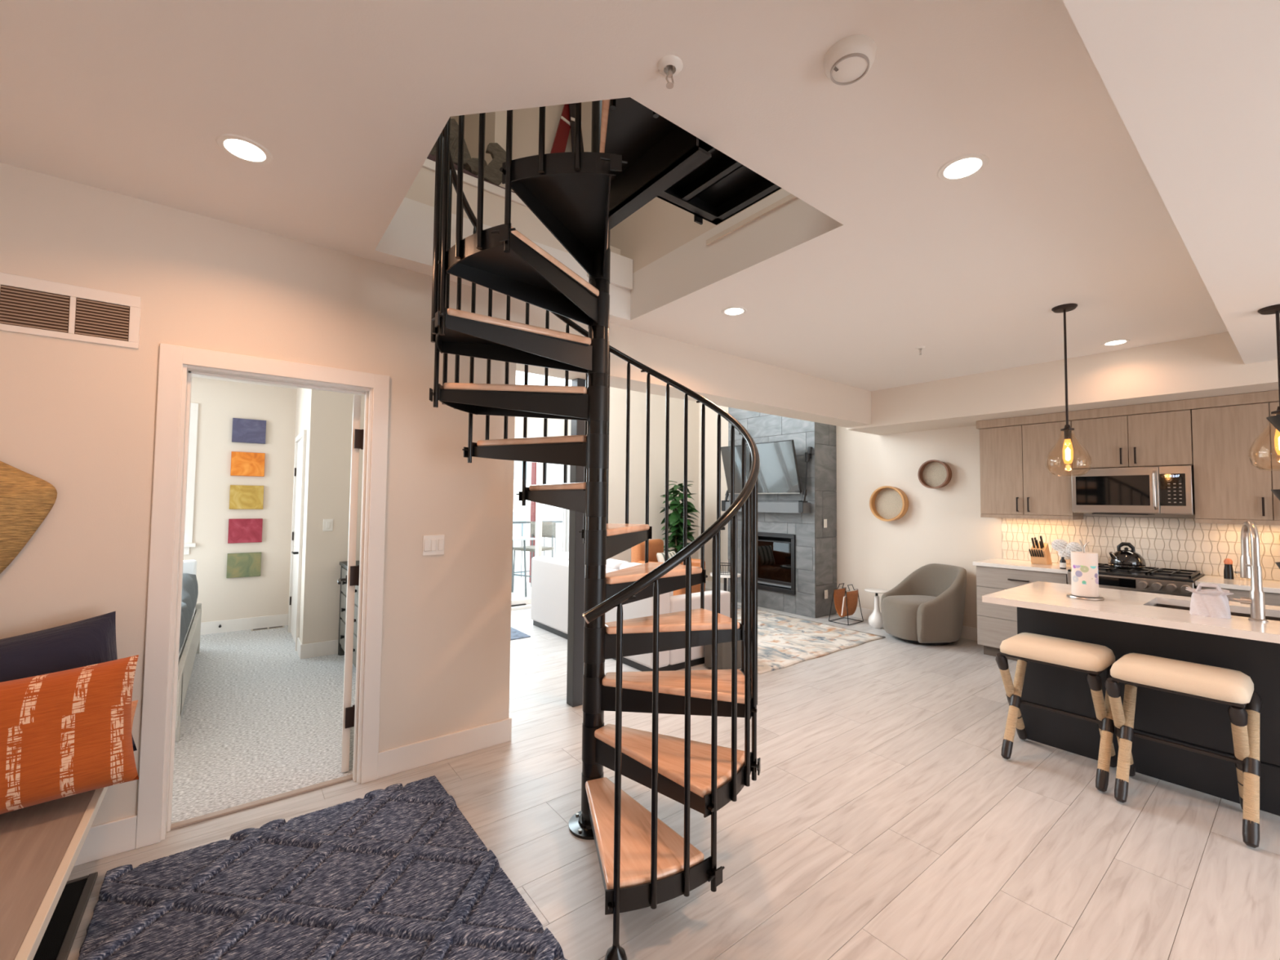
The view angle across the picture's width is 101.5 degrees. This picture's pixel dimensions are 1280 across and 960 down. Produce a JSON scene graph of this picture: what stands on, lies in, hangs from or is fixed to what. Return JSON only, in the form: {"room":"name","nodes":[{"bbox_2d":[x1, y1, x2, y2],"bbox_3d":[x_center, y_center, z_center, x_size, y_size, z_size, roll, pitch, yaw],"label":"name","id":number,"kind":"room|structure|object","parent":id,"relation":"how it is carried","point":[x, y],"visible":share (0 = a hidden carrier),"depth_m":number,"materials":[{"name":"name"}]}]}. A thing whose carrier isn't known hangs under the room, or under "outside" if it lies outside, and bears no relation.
{"room":"open-plan living area","nodes":[
{"label":"open-plan living area","id":0,"kind":"room"},
{"bbox_2d":[183,377,296,622],"bbox_3d":[-5.244,0.257,5.217,4.500,2.740,0.120,2,-3,-38],"label":"wall","id":1,"kind":"structure","parent":0,"point":[221,597],"depth_m":5.77,"materials":[{"name":"beige paint"}]},
{"bbox_2d":[183,403,198,555],"bbox_3d":[-5.317,-0.039,5.107,1.550,1.600,0.120,2,-3,-38],"label":"window","id":2,"kind":"structure","parent":1,"relation":"in","point":[188,543],"depth_m":5.52,"materials":[{"name":"white paint"}]},
{"bbox_2d":[226,551,261,577],"bbox_3d":[-4.367,0.937,5.774,0.300,0.264,0.036,2,-3,-38],"label":"wall art panel","id":3,"kind":"object","parent":1,"relation":"attached to","point":[239,564],"visible":1,"depth_m":5.76,"materials":[{"name":"green"}]},
{"bbox_2d":[200,613,288,635],"bbox_3d":[-4.434,1.589,5.716,0.980,0.135,0.014,2,-3,-38],"label":"baseboard","id":4,"kind":"structure","parent":1,"relation":"attached to","point":[251,623],"depth_m":5.76,"materials":[{"name":"white paint"}]},
{"bbox_2d":[227,518,262,543],"bbox_3d":[-4.364,0.561,5.789,0.300,0.264,0.036,2,-3,-38],"label":"wall art panel","id":5,"kind":"object","parent":1,"relation":"attached to","point":[243,530],"visible":1,"depth_m":5.77,"materials":[{"name":"red"}]},
{"bbox_2d":[229,484,263,509],"bbox_3d":[-4.361,0.192,5.803,0.300,0.264,0.036,2,-3,-38],"label":"wall art panel","id":6,"kind":"object","parent":1,"relation":"attached to","point":[241,496],"visible":1,"depth_m":5.79,"materials":[{"name":"yellow"}]},
{"bbox_2d":[230,451,265,476],"bbox_3d":[-4.358,-0.175,5.818,0.300,0.264,0.036,2,-3,-38],"label":"wall art panel","id":7,"kind":"object","parent":1,"relation":"attached to","point":[242,464],"visible":1,"depth_m":5.80,"materials":[{"name":"orange"}]},
{"bbox_2d":[231,417,266,444],"bbox_3d":[-4.355,-0.545,5.832,0.300,0.264,0.036,2,-3,-38],"label":"wall art panel","id":8,"kind":"object","parent":1,"relation":"attached to","point":[244,430],"visible":1,"depth_m":5.82,"materials":[{"name":"purple"}]},
{"bbox_2d":[0,162,517,826],"bbox_3d":[-1.734,0.185,2.602,2.290,2.740,0.130,2,-3,-38],"label":"wall","id":9,"kind":"structure","parent":0,"point":[77,417],"depth_m":2.40,"materials":[{"name":"beige paint"}]},
{"bbox_2d":[0,461,57,573],"bbox_3d":[-2.503,0.167,1.821,0.614,0.586,0.132,2,-3,-38],"label":"wall decor","id":10,"kind":"object","parent":9,"relation":"attached to","point":[26,500],"visible":1,"depth_m":1.97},
{"bbox_2d":[0,271,141,349],"bbox_3d":[-2.320,-0.677,2.090,0.470,0.222,0.010,2,-3,-38],"label":"air vent","id":11,"kind":"object","parent":9,"relation":"in","point":[86,317],"visible":1,"depth_m":2.10,"materials":[{"name":"metal"}]},
{"bbox_2d":[74,814,137,866],"bbox_3d":[-2.354,1.457,1.988,0.645,0.135,0.014,2,-3,-38],"label":"baseboard","id":12,"kind":"structure","parent":9,"relation":"attached to","point":[110,838],"depth_m":2.13,"materials":[{"name":"white paint"}]},
{"bbox_2d":[135,342,390,848],"bbox_3d":[-1.772,0.488,2.561,0.918,2.129,0.164,2,-3,-38],"label":"door frame","id":13,"kind":"structure","parent":9,"relation":"in","point":[177,365],"depth_m":2.34,"materials":[{"name":"white paint"}]},
{"bbox_2d":[337,395,361,773],"bbox_3d":[-1.732,0.555,3.136,0.146,2.020,0.720,2,-3,-29],"label":"door leaf","id":14,"kind":"structure","parent":13,"relation":"attached to","point":[347,695],"depth_m":2.83,"materials":[{"name":"white paint"}]},
{"bbox_2d":[422,534,444,555],"bbox_3d":[-1.163,0.367,2.949,0.117,0.112,0.011,2,-3,-38],"label":"light switch","id":15,"kind":"object","parent":9,"relation":"attached to","point":[432,544],"visible":1,"depth_m":2.94,"materials":[{"name":"white plastic"}]},
{"bbox_2d":[377,718,510,778],"bbox_3d":[-1.088,1.510,2.967,0.737,0.135,0.014,2,-3,-38],"label":"baseboard","id":16,"kind":"structure","parent":9,"relation":"attached to","point":[399,759],"depth_m":2.94,"materials":[{"name":"white paint"}]},
{"bbox_2d":[288,387,364,644],"bbox_3d":[-3.266,0.295,5.666,0.720,2.740,1.590,2,-3,-38],"label":"wall","id":17,"kind":"structure","parent":0,"point":[326,416],"depth_m":4.92,"materials":[{"name":"beige paint"}]},
{"bbox_2d":[288,429,306,651],"bbox_3d":[-3.548,0.587,5.393,0.101,2.130,0.900,2,-3,-38],"label":"door","id":18,"kind":"structure","parent":17,"relation":"in","point":[300,440],"depth_m":5.37,"materials":[{"name":"white paint"}]},
{"bbox_2d":[300,639,338,658],"bbox_3d":[-2.794,1.575,4.974,0.734,0.135,0.014,2,-3,-38],"label":"baseboard","id":19,"kind":"structure","parent":17,"relation":"attached to","point":[327,647],"depth_m":4.83,"materials":[{"name":"white paint"}]},
{"bbox_2d":[450,110,506,187],"bbox_3d":[-1.949,-0.811,4.710,0.120,4.900,3.412,2,-3,-38],"label":"wall partition","id":20,"kind":"structure","parent":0,"point":[495,122],"depth_m":3.49,"materials":[{"name":"beige paint"}]},
{"bbox_2d":[404,166,568,253],"bbox_3d":[-0.930,-1.588,3.111,1.215,0.200,0.120,2,-3,-38],"label":"wall","id":21,"kind":"structure","parent":0,"point":[422,190],"depth_m":3.08,"materials":[{"name":"beige paint"}]},
{"bbox_2d":[478,101,591,191],"bbox_3d":[0.906,-2.292,3.289,7.500,2.200,5.370,2,-3,-38],"label":"wall","id":22,"kind":"structure","parent":0,"point":[525,121],"depth_m":3.79,"materials":[{"name":"beige paint"}]},
{"bbox_2d":[422,158,527,206],"bbox_3d":[-1.034,-1.717,3.039,1.515,0.050,0.152,2,-3,-38],"label":"trim","id":23,"kind":"structure","parent":22,"relation":"on","point":[428,164],"depth_m":3.05,"materials":[{"name":"white paint"}]},
{"bbox_2d":[426,118,515,193],"bbox_3d":[-1.013,-1.903,3.050,0.722,0.331,0.090,2,-3,-38],"label":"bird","id":24,"kind":"object","parent":23,"relation":"on","point":[492,174],"visible":0.5,"depth_m":3.05},
{"bbox_2d":[587,251,632,290],"bbox_3d":[-0.199,-1.448,3.575,0.358,0.215,0.028,2,-3,-38],"label":"panel","id":25,"kind":"object","parent":22,"relation":"attached to","point":[621,267],"visible":0.62,"depth_m":3.61,"materials":[{"name":"white paint"}]},
{"bbox_2d":[550,103,570,153],"bbox_3d":[-0.615,-2.412,3.813,0.403,1.473,0.026,2,-3,-38],"label":"ski","id":26,"kind":"object","parent":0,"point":[560,141],"visible":0.17,"depth_m":3.85,"materials":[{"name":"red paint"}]},
{"bbox_2d":[514,386,698,562],"bbox_3d":[-1.041,-0.681,7.643,5.150,4.900,0.120,2,-3,-38],"label":"wall","id":27,"kind":"structure","parent":0,"point":[618,397],"depth_m":8.40,"materials":[{"name":"beige paint"}]},
{"bbox_2d":[511,460,542,610],"bbox_3d":[-1.729,0.679,7.068,2.150,2.120,0.155,2,-3,-38],"label":"door","id":28,"kind":"structure","parent":27,"relation":"in","point":[519,604],"depth_m":7.30,"materials":[{"name":"white paint"}]},
{"bbox_2d":[562,465,570,551],"bbox_3d":[-0.968,0.633,7.452,0.300,2.200,0.036,2,-3,-38],"label":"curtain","id":29,"kind":"object","parent":27,"relation":"hanging from","point":[566,516],"visible":0.13,"depth_m":7.39,"materials":[{"name":"white fabric"}]},
{"bbox_2d":[0,0,1227,391],"bbox_3d":[0.123,-1.335,2.531,9.600,0.330,10.980,2,-3,-38],"label":"ceiling","id":30,"kind":"structure","parent":0,"point":[876,258],"depth_m":1.85,"materials":[{"name":"white paint"}]},
{"bbox_2d":[215,133,272,164],"bbox_3d":[-1.449,-1.210,1.919,0.168,0.004,0.168,2,-3,-38],"label":"recessed light","id":31,"kind":"object","parent":30,"relation":"in","point":[243,148],"visible":1,"depth_m":1.91,"materials":[{"name":"white plastic"}]},
{"bbox_2d":[223,138,266,161],"bbox_3d":[-1.449,-1.210,1.919,0.128,0.002,0.128,2,-3,-38],"label":"diffuser","id":32,"kind":"object","parent":31,"relation":"attached to","point":[242,149],"depth_m":1.92,"materials":[{"name":"white"}]},
{"bbox_2d":[657,54,683,88],"bbox_3d":[0.087,-1.181,1.530,0.076,0.061,0.076,2,-3,-38],"label":"sprinkler","id":33,"kind":"object","parent":30,"relation":"attached to","point":[669,60],"visible":1,"depth_m":1.52,"materials":[{"name":"white plastic"}]},
{"bbox_2d":[823,34,876,85],"bbox_3d":[0.597,-1.187,1.491,0.140,0.043,0.140,2,-3,-38],"label":"smoke detector","id":34,"kind":"object","parent":30,"relation":"attached to","point":[850,59],"visible":1,"depth_m":1.46,"materials":[{"name":"white plastic"}]},
{"bbox_2d":[937,152,989,182],"bbox_3d":[1.221,-1.180,1.980,0.168,0.004,0.168,2,-3,-38],"label":"recessed light","id":35,"kind":"object","parent":30,"relation":"in","point":[964,166],"visible":1,"depth_m":1.97,"materials":[{"name":"white plastic"}]},
{"bbox_2d":[943,158,982,178],"bbox_3d":[1.221,-1.180,1.980,0.128,0.002,0.128,2,-3,-38],"label":"diffuser","id":36,"kind":"object","parent":35,"relation":"attached to","point":[957,168],"depth_m":1.98,"materials":[{"name":"white"}]},
{"bbox_2d":[1045,303,1092,476],"bbox_3d":[2.719,-0.567,3.336,0.230,1.085,0.230,2,-3,-38],"label":"pendant light","id":37,"kind":"object","parent":30,"relation":"hanging from","point":[1064,308],"visible":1,"depth_m":3.33,"materials":[{"name":"brown metal"}]},
{"bbox_2d":[66,588,1279,959],"bbox_3d":[0.163,1.594,2.401,9.500,0.066,10.880,2,-3,-38],"label":"floor","id":38,"kind":"structure","parent":0,"point":[884,816],"depth_m":2.45,"materials":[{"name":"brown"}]},
{"bbox_2d":[0,786,108,959],"bbox_3d":[-1.656,1.268,1.067,0.579,0.451,2.280,2,-3,-38],"label":"bench","id":39,"kind":"object","parent":38,"relation":"on","point":[41,844],"visible":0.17,"depth_m":1.46,"materials":[{"name":"beige wood"}]},
{"bbox_2d":[0,611,137,751],"bbox_3d":[-2.193,0.807,1.837,0.632,0.602,0.219,3,-3,-44],"label":"pillow","id":40,"kind":"object","parent":39,"relation":"on","point":[91,641],"visible":0.4,"depth_m":1.90,"materials":[{"name":"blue fabric"}]},
{"bbox_2d":[0,654,138,814],"bbox_3d":[-2.021,0.837,1.633,0.676,0.427,0.250,3,-3,-43],"label":"pillow","id":41,"kind":"object","parent":39,"relation":"on","point":[65,733],"visible":1,"depth_m":1.69,"materials":[{"name":"fabric"}]},
{"bbox_2d":[32,871,97,959],"bbox_3d":[-1.569,1.482,0.963,0.465,0.016,2.320,2,-3,-38],"label":"tray","id":42,"kind":"object","parent":38,"relation":"on","point":[57,940],"visible":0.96,"depth_m":1.79,"materials":[{"name":"black"}]},
{"bbox_2d":[174,573,201,742],"bbox_3d":[-4.220,1.161,3.339,2.085,0.800,2.513,2,-3,-38],"label":"bed","id":43,"kind":"object","parent":38,"relation":"on","point":[191,612],"visible":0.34,"depth_m":3.89,"materials":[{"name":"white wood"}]},
{"bbox_2d":[178,573,198,653],"bbox_3d":[-4.110,0.965,3.431,1.768,0.400,2.513,2,-3,-38],"label":"duvet","id":44,"kind":"object","parent":43,"relation":"on","point":[189,609],"depth_m":4.18,"materials":[{"name":"grey fabric"}]},
{"bbox_2d":[77,775,567,959],"bbox_3d":[-0.822,1.501,1.423,1.236,0.031,2.435,2,-3,-38],"label":"runner rug","id":45,"kind":"object","parent":38,"relation":"on","point":[396,872],"visible":1,"depth_m":1.90,"materials":[{"name":"grey fabric"}]},
{"bbox_2d":[337,560,359,667],"bbox_3d":[-2.330,1.197,4.614,0.464,0.870,1.110,2,-3,-38],"label":"dresser","id":46,"kind":"object","parent":38,"relation":"on","point":[344,569],"visible":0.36,"depth_m":4.72,"materials":[{"name":"grey"}]},
{"bbox_2d":[566,377,585,706],"bbox_3d":[-0.456,0.439,3.826,0.095,2.360,0.090,2,-3,-38],"label":"pillar","id":47,"kind":"structure","parent":38,"relation":"on","point":[576,575],"depth_m":3.77,"materials":[{"name":"grey"}]},
{"bbox_2d":[429,97,782,959],"bbox_3d":[-0.196,-0.436,2.450,1.497,4.000,1.500,2,-3,-38],"label":"spiral staircase","id":48,"kind":"structure","parent":38,"relation":"on","point":[637,156],"depth_m":2.19,"materials":[{"name":"black"}]},
{"bbox_2d":[530,551,729,671],"bbox_3d":[-0.213,1.264,5.574,0.960,0.860,2.300,2,-3,-38],"label":"sectional sofa","id":49,"kind":"object","parent":38,"relation":"on","point":[549,575],"visible":0.3,"depth_m":5.20,"materials":[{"name":"white fabric"}]},
{"bbox_2d":[605,558,628,569],"bbox_3d":[-0.346,1.048,5.479,0.220,0.440,0.627,2,-3,-38],"label":"cushion","id":50,"kind":"object","parent":49,"relation":"on","point":[615,564],"depth_m":5.26,"materials":[{"name":"grey fabric"}]},
{"bbox_2d":[619,562,673,595],"bbox_3d":[0.050,1.031,4.968,0.220,0.440,0.627,2,-3,-38],"label":"cushion","id":51,"kind":"object","parent":49,"relation":"on","point":[623,566],"depth_m":5.08,"materials":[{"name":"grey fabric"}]},
{"bbox_2d":[659,480,700,553],"bbox_3d":[0.622,0.910,8.150,0.648,1.796,0.657,0,-2,3],"label":"potted plant","id":52,"kind":"object","parent":38,"relation":"on","point":[676,517],"visible":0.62,"depth_m":8.08,"materials":[{"name":"green plant"}]},
{"bbox_2d":[704,640,741,669],"bbox_3d":[0.737,1.458,4.621,0.250,0.388,0.240,2,-3,-38],"label":"ottoman","id":53,"kind":"object","parent":38,"relation":"on","point":[724,649],"visible":0.21,"depth_m":4.50,"materials":[{"name":"grey fabric"}]},
{"bbox_2d":[728,407,836,617],"bbox_3d":[1.982,-0.656,7.503,0.538,4.900,1.500,2,-3,-38],"label":"fireplace","id":54,"kind":"object","parent":38,"relation":"on","point":[797,556],"visible":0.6,"depth_m":6.96,"materials":[{"name":"grey tile"}]},
{"bbox_2d":[720,440,801,493],"bbox_3d":[1.679,-0.151,7.201,0.351,0.681,1.232,2,-3,-38],"label":"television","id":55,"kind":"object","parent":54,"relation":"attached to","point":[778,473],"visible":0.72,"depth_m":6.96,"materials":[{"name":"black glass"}]},
{"bbox_2d":[721,502,809,513],"bbox_3d":[1.707,0.378,7.268,0.189,0.140,1.380,2,-3,-38],"label":"mantel shelf","id":56,"kind":"object","parent":54,"relation":"attached to","point":[762,507],"visible":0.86,"depth_m":6.93,"materials":[{"name":"grey stone"}]},
{"bbox_2d":[737,604,885,674],"bbox_3d":[1.110,1.723,6.078,2.100,0.009,2.466,2,-3,-38],"label":"area rug","id":57,"kind":"object","parent":38,"relation":"on","point":[784,641],"visible":0.41,"depth_m":5.60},
{"bbox_2d":[631,538,705,595],"bbox_3d":[0.390,1.313,7.354,0.820,0.900,0.800,-1,-3,32],"label":"leather armchair","id":58,"kind":"object","parent":57,"relation":"on","point":[656,545],"visible":0.11,"depth_m":7.32,"materials":[{"name":"brown leather"}]},
{"bbox_2d":[828,582,863,625],"bbox_3d":[2.564,1.529,6.514,0.350,0.463,0.270,2,-3,-38],"label":"magazine rack","id":59,"kind":"object","parent":38,"relation":"on","point":[851,597],"visible":0.93,"depth_m":6.50,"materials":[{"name":"leather"}]},
{"bbox_2d":[864,588,888,628],"bbox_3d":[2.816,1.532,6.221,0.270,0.440,0.270,2,-3,-38],"label":"side table","id":60,"kind":"object","parent":38,"relation":"on","point":[875,621],"visible":0.92,"depth_m":6.18,"materials":[{"name":"ceramic"}]},
{"bbox_2d":[880,563,966,645],"bbox_3d":[3.101,1.337,5.720,0.819,0.793,0.761,1,-2,-10],"label":"swivel armchair","id":61,"kind":"object","parent":38,"relation":"on","point":[926,607],"visible":1,"depth_m":5.47,"materials":[{"name":"beige fabric"}]},
{"bbox_2d":[881,595,936,640],"bbox_3d":[3.047,1.483,5.705,0.710,0.400,0.570,1,-2,-10],"label":"seat cushion","id":62,"kind":"object","parent":61,"relation":"on","point":[900,614],"depth_m":5.53,"materials":[{"name":"beige fabric"}]},
{"bbox_2d":[976,565,1068,661],"bbox_3d":[3.751,1.278,5.036,0.624,0.868,0.711,2,-3,-38],"label":"base cabinet","id":63,"kind":"object","parent":38,"relation":"on","point":[996,623],"visible":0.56,"depth_m":5.00,"materials":[{"name":"grey laminate"}]},
{"bbox_2d":[973,558,1071,573],"bbox_3d":[3.756,0.825,5.056,0.616,0.035,0.750,2,-3,-38],"label":"countertop","id":64,"kind":"structure","parent":63,"relation":"on","point":[994,562],"depth_m":4.96,"materials":[{"name":"white stone"}]},
{"bbox_2d":[1028,535,1052,564],"bbox_3d":[3.847,0.670,5.031,0.220,0.275,0.130,2,-3,-38],"label":"knife block","id":65,"kind":"object","parent":64,"relation":"on","point":[1039,552],"visible":1,"depth_m":5.00,"materials":[{"name":"brown wood"}]},
{"bbox_2d":[1051,538,1082,567],"bbox_3d":[3.923,0.672,4.808,0.136,0.255,0.227,2,-3,-38],"label":"flower vase","id":66,"kind":"object","parent":64,"relation":"on","point":[1065,548],"visible":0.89,"depth_m":4.79,"materials":[{"name":"white plant"}]},
{"bbox_2d":[995,632,1119,791],"bbox_3d":[2.380,1.266,2.987,0.426,0.684,0.508,2,-3,-38],"label":"counter stool","id":67,"kind":"object","parent":38,"relation":"on","point":[1091,659],"visible":0.97,"depth_m":2.90,"materials":[{"name":"beige fabric"}]},
{"bbox_2d":[1000,632,1115,671],"bbox_3d":[2.383,0.968,2.999,0.370,0.088,0.464,2,-3,-38],"label":"seat cushion","id":68,"kind":"object","parent":67,"relation":"on","point":[1077,655],"depth_m":2.89,"materials":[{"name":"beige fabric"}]},
{"bbox_2d":[1066,563,1204,596],"bbox_3d":[4.166,1.211,4.404,0.687,0.920,0.757,2,-3,-38],"label":"gas range","id":69,"kind":"object","parent":38,"relation":"on","point":[1155,580],"visible":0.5,"depth_m":4.21,"materials":[{"name":"silver metal"}]},
{"bbox_2d":[1107,542,1146,568],"bbox_3d":[4.206,0.647,4.525,0.258,0.215,0.244,2,-3,-38],"label":"kettle","id":70,"kind":"object","parent":69,"relation":"on","point":[1122,558],"visible":1,"depth_m":4.47,"materials":[{"name":"black metal"}]},
{"bbox_2d":[1067,563,1204,582],"bbox_3d":[4.197,0.774,4.443,0.620,0.044,0.757,2,-3,-38],"label":"cooktop","id":71,"kind":"object","parent":69,"relation":"in","point":[1156,575],"depth_m":4.25,"materials":[{"name":"black metal"}]},
{"bbox_2d":[1017,606,1279,815],"bbox_3d":[3.469,1.172,2.519,0.676,0.868,2.597,2,-3,-38],"label":"kitchen island","id":72,"kind":"object","parent":38,"relation":"on","point":[1204,725],"visible":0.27,"depth_m":2.81,"materials":[{"name":"black"}]},
{"bbox_2d":[982,581,1279,643],"bbox_3d":[3.357,0.713,2.465,1.060,0.038,2.725,2,-3,-38],"label":"island countertop","id":73,"kind":"structure","parent":72,"relation":"on","point":[1118,605],"depth_m":2.89,"materials":[{"name":"white stone"}]},
{"bbox_2d":[1066,539,1104,600],"bbox_3d":[2.703,0.540,3.182,0.176,0.353,0.176,2,-3,-38],"label":"paper towel holder","id":74,"kind":"object","parent":73,"relation":"on","point":[1084,565],"visible":1,"depth_m":3.13,"materials":[{"name":"paper"}]},
{"bbox_2d":[1186,582,1234,618],"bbox_3d":[2.937,0.619,2.695,0.134,0.163,0.169,2,-3,-38],"label":"cloth bag","id":75,"kind":"object","parent":73,"relation":"on","point":[1214,603],"visible":1,"depth_m":2.67,"materials":[{"name":"white fabric"}]},
{"bbox_2d":[1226,520,1267,622],"bbox_3d":[3.099,0.455,2.691,0.245,0.492,0.163,2,-3,-38],"label":"kitchen faucet","id":76,"kind":"object","parent":73,"relation":"on","point":[1251,568],"visible":0.99,"depth_m":2.60,"materials":[{"name":"silver metal"}]},
{"bbox_2d":[1104,653,1262,848],"bbox_3d":[2.648,1.251,2.560,0.426,0.684,0.508,2,-3,-38],"label":"counter stool","id":77,"kind":"object","parent":38,"relation":"on","point":[1233,688],"visible":1,"depth_m":2.46,"materials":[{"name":"wicker"}]},
{"bbox_2d":[1110,653,1253,703],"bbox_3d":[2.651,0.953,2.572,0.370,0.088,0.464,2,-3,-38],"label":"seat cushion","id":78,"kind":"object","parent":77,"relation":"on","point":[1198,681],"depth_m":2.48,"materials":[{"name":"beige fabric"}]},
{"bbox_2d":[1195,586,1279,606],"bbox_3d":[4.693,1.238,3.820,0.624,0.868,0.798,2,-3,-38],"label":"base cabinet","id":79,"kind":"object","parent":38,"relation":"on","point":[1270,598],"visible":0.12,"depth_m":3.77,"materials":[{"name":"grey laminate"}]},
{"bbox_2d":[1195,574,1279,593],"bbox_3d":[5.120,0.767,3.294,0.616,0.035,2.182,2,-3,-38],"label":"countertop","id":80,"kind":"structure","parent":79,"relation":"on","point":[1268,586],"depth_m":3.90,"materials":[{"name":"white stone"}]},
{"bbox_2d":[515,245,871,427],"bbox_3d":[0.830,-1.162,4.741,4.290,0.940,0.302,2,-3,-38],"label":"beam","id":81,"kind":"structure","parent":0,"point":[723,379],"depth_m":4.45,"materials":[{"name":"beige paint"}]},
{"bbox_2d":[609,188,796,273],"bbox_3d":[0.418,-2.344,3.197,0.112,1.915,2.033,2,-3,-38],"label":"wall","id":82,"kind":"structure","parent":0,"point":[660,227],"depth_m":3.46,"materials":[{"name":"beige paint"}]},
{"bbox_2d":[697,402,1195,627],"bbox_3d":[4.164,-0.727,5.222,0.120,4.900,10.320,2,-3,-38],"label":"wall","id":83,"kind":"structure","parent":0,"point":[944,525],"depth_m":6.37,"materials":[{"name":"beige paint"}]},
{"bbox_2d":[869,485,908,521],"bbox_3d":[3.048,0.289,6.405,0.127,0.432,0.432,2,-3,-38],"label":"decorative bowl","id":84,"kind":"object","parent":83,"relation":"attached to","point":[886,503],"visible":1,"depth_m":6.43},
{"bbox_2d":[836,607,977,640],"bbox_3d":[3.184,1.690,6.248,0.014,0.135,1.830,2,-3,-38],"label":"baseboard","id":85,"kind":"structure","parent":83,"relation":"attached to","point":[968,633],"depth_m":5.76,"materials":[{"name":"white paint"}]},
{"bbox_2d":[917,459,951,488],"bbox_3d":[3.384,-0.065,6.002,0.112,0.330,0.330,2,-3,-38],"label":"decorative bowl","id":86,"kind":"object","parent":83,"relation":"attached to","point":[932,473],"visible":1,"depth_m":6.02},
{"bbox_2d":[979,420,1083,519],"bbox_3d":[3.851,-0.077,5.182,0.379,0.910,0.749,2,-3,-38],"label":"upper cabinet","id":87,"kind":"object","parent":83,"relation":"attached to","point":[1015,478],"visible":0.99,"depth_m":5.06,"materials":[{"name":"beige wood"}]},
{"bbox_2d":[1071,409,1193,469],"bbox_3d":[4.317,-0.329,4.593,0.379,0.445,0.758,2,-3,-38],"label":"upper cabinet","id":88,"kind":"object","parent":83,"relation":"attached to","point":[1161,438],"visible":0.97,"depth_m":4.46,"materials":[{"name":"beige wood"}]},
{"bbox_2d":[1071,465,1195,515],"bbox_3d":[4.283,0.099,4.552,0.444,0.404,0.754,2,-3,-38],"label":"microwave","id":89,"kind":"object","parent":88,"relation":"attached to","point":[1157,490],"visible":0.99,"depth_m":4.41,"materials":[{"name":"silver metal"}]},
{"bbox_2d":[1166,477,1182,502],"bbox_3d":[4.314,0.083,4.225,0.001,0.202,0.084,2,-3,-38],"label":"keypad","id":90,"kind":"object","parent":89,"relation":"attached to","point":[1174,485],"depth_m":4.22,"materials":[{"name":"white"}]},
{"bbox_2d":[1000,514,1279,581],"bbox_3d":[4.919,0.546,4.070,0.007,0.475,3.642,2,-3,-38],"label":"backsplash","id":91,"kind":"structure","parent":83,"relation":"attached to","point":[1171,543],"depth_m":4.58,"materials":[{"name":"beige tile"}]},
{"bbox_2d":[1191,401,1279,524],"bbox_3d":[4.792,-0.117,3.966,0.379,0.910,0.796,2,-3,-38],"label":"upper cabinet","id":92,"kind":"object","parent":83,"relation":"attached to","point":[1228,486],"visible":1,"depth_m":4.00,"materials":[{"name":"beige wood"}]},
{"bbox_2d":[976,390,1279,429],"bbox_3d":[4.761,-0.612,4.045,0.363,0.081,3.735,2,-3,-38],"label":"crown molding","id":93,"kind":"structure","parent":92,"relation":"on","point":[1273,396],"depth_m":4.42,"materials":[{"name":"beige wood"}]},
{"bbox_2d":[846,331,1278,435],"bbox_3d":[4.856,-1.153,3.646,0.740,0.965,6.960,2,-3,-38],"label":"soffit","id":94,"kind":"structure","parent":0,"point":[1208,366],"depth_m":4.47,"materials":[{"name":"beige paint"}]},
{"bbox_2d":[1062,0,1279,364],"bbox_3d":[2.900,-1.112,0.187,6.580,0.253,3.888,2,-3,-38],"label":"ceiling","id":95,"kind":"structure","parent":0,"point":[1194,85],"depth_m":1.39,"materials":[{"name":"white paint"}]},
{"bbox_2d":[1248,303,1279,471],"bbox_3d":[3.245,-0.464,2.650,0.230,0.832,0.230,2,-3,-38],"label":"pendant light","id":96,"kind":"object","parent":95,"relation":"hanging from","point":[1273,309],"visible":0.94,"depth_m":2.66,"materials":[{"name":"brown metal"}]},
{"label":"outside","id":97,"kind":"structure","parent":0,"visible":0},
{"bbox_3d":[-17.420,8.641,30.251,90.000,0.200,50.400,2,-3,-38],"label":"street","id":98,"kind":"object","parent":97,"visible":0},
{"bbox_2d":[512,461,563,576],"bbox_3d":[-13.225,2.551,23.518,36.000,11.500,6.500,2,-3,-38],"label":"neighbouring building","id":99,"kind":"structure","parent":98,"relation":"on","point":[554,473],"depth_m":25.99,"materials":[{"name":"grey"}]},
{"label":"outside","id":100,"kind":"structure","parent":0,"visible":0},
{"bbox_2d":[511,576,531,600],"bbox_3d":[-1.852,1.872,8.840,7.000,0.080,2.860,2,-3,-38],"label":"balcony","id":101,"kind":"object","parent":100,"point":[518,593],"visible":0.14,"depth_m":8.77,"materials":[{"name":"grey concrete"}]},
{"bbox_2d":[511,535,535,596],"bbox_3d":[-2.183,1.345,8.070,0.900,0.906,0.700,2,-3,-38],"label":"patio table","id":102,"kind":"object","parent":101,"relation":"on","point":[524,539],"visible":0.34,"depth_m":8.08,"materials":[{"name":"white"}]},
{"bbox_2d":[528,462,536,582],"bbox_3d":[-1.879,0.298,9.517,0.160,3.120,0.160,2,-3,-38],"label":"porch post","id":103,"kind":"object","parent":101,"relation":"on","point":[533,504],"visible":0.09,"depth_m":9.45,"materials":[{"name":"red paint"}]},
{"bbox_2d":[513,521,555,586],"bbox_3d":[-1.760,1.267,8.733,0.556,1.123,0.519,-1,-3,32],"label":"patio chair","id":104,"kind":"object","parent":101,"relation":"on","point":[548,529],"visible":0.7,"depth_m":8.80,"materials":[{"name":"grey wicker"}]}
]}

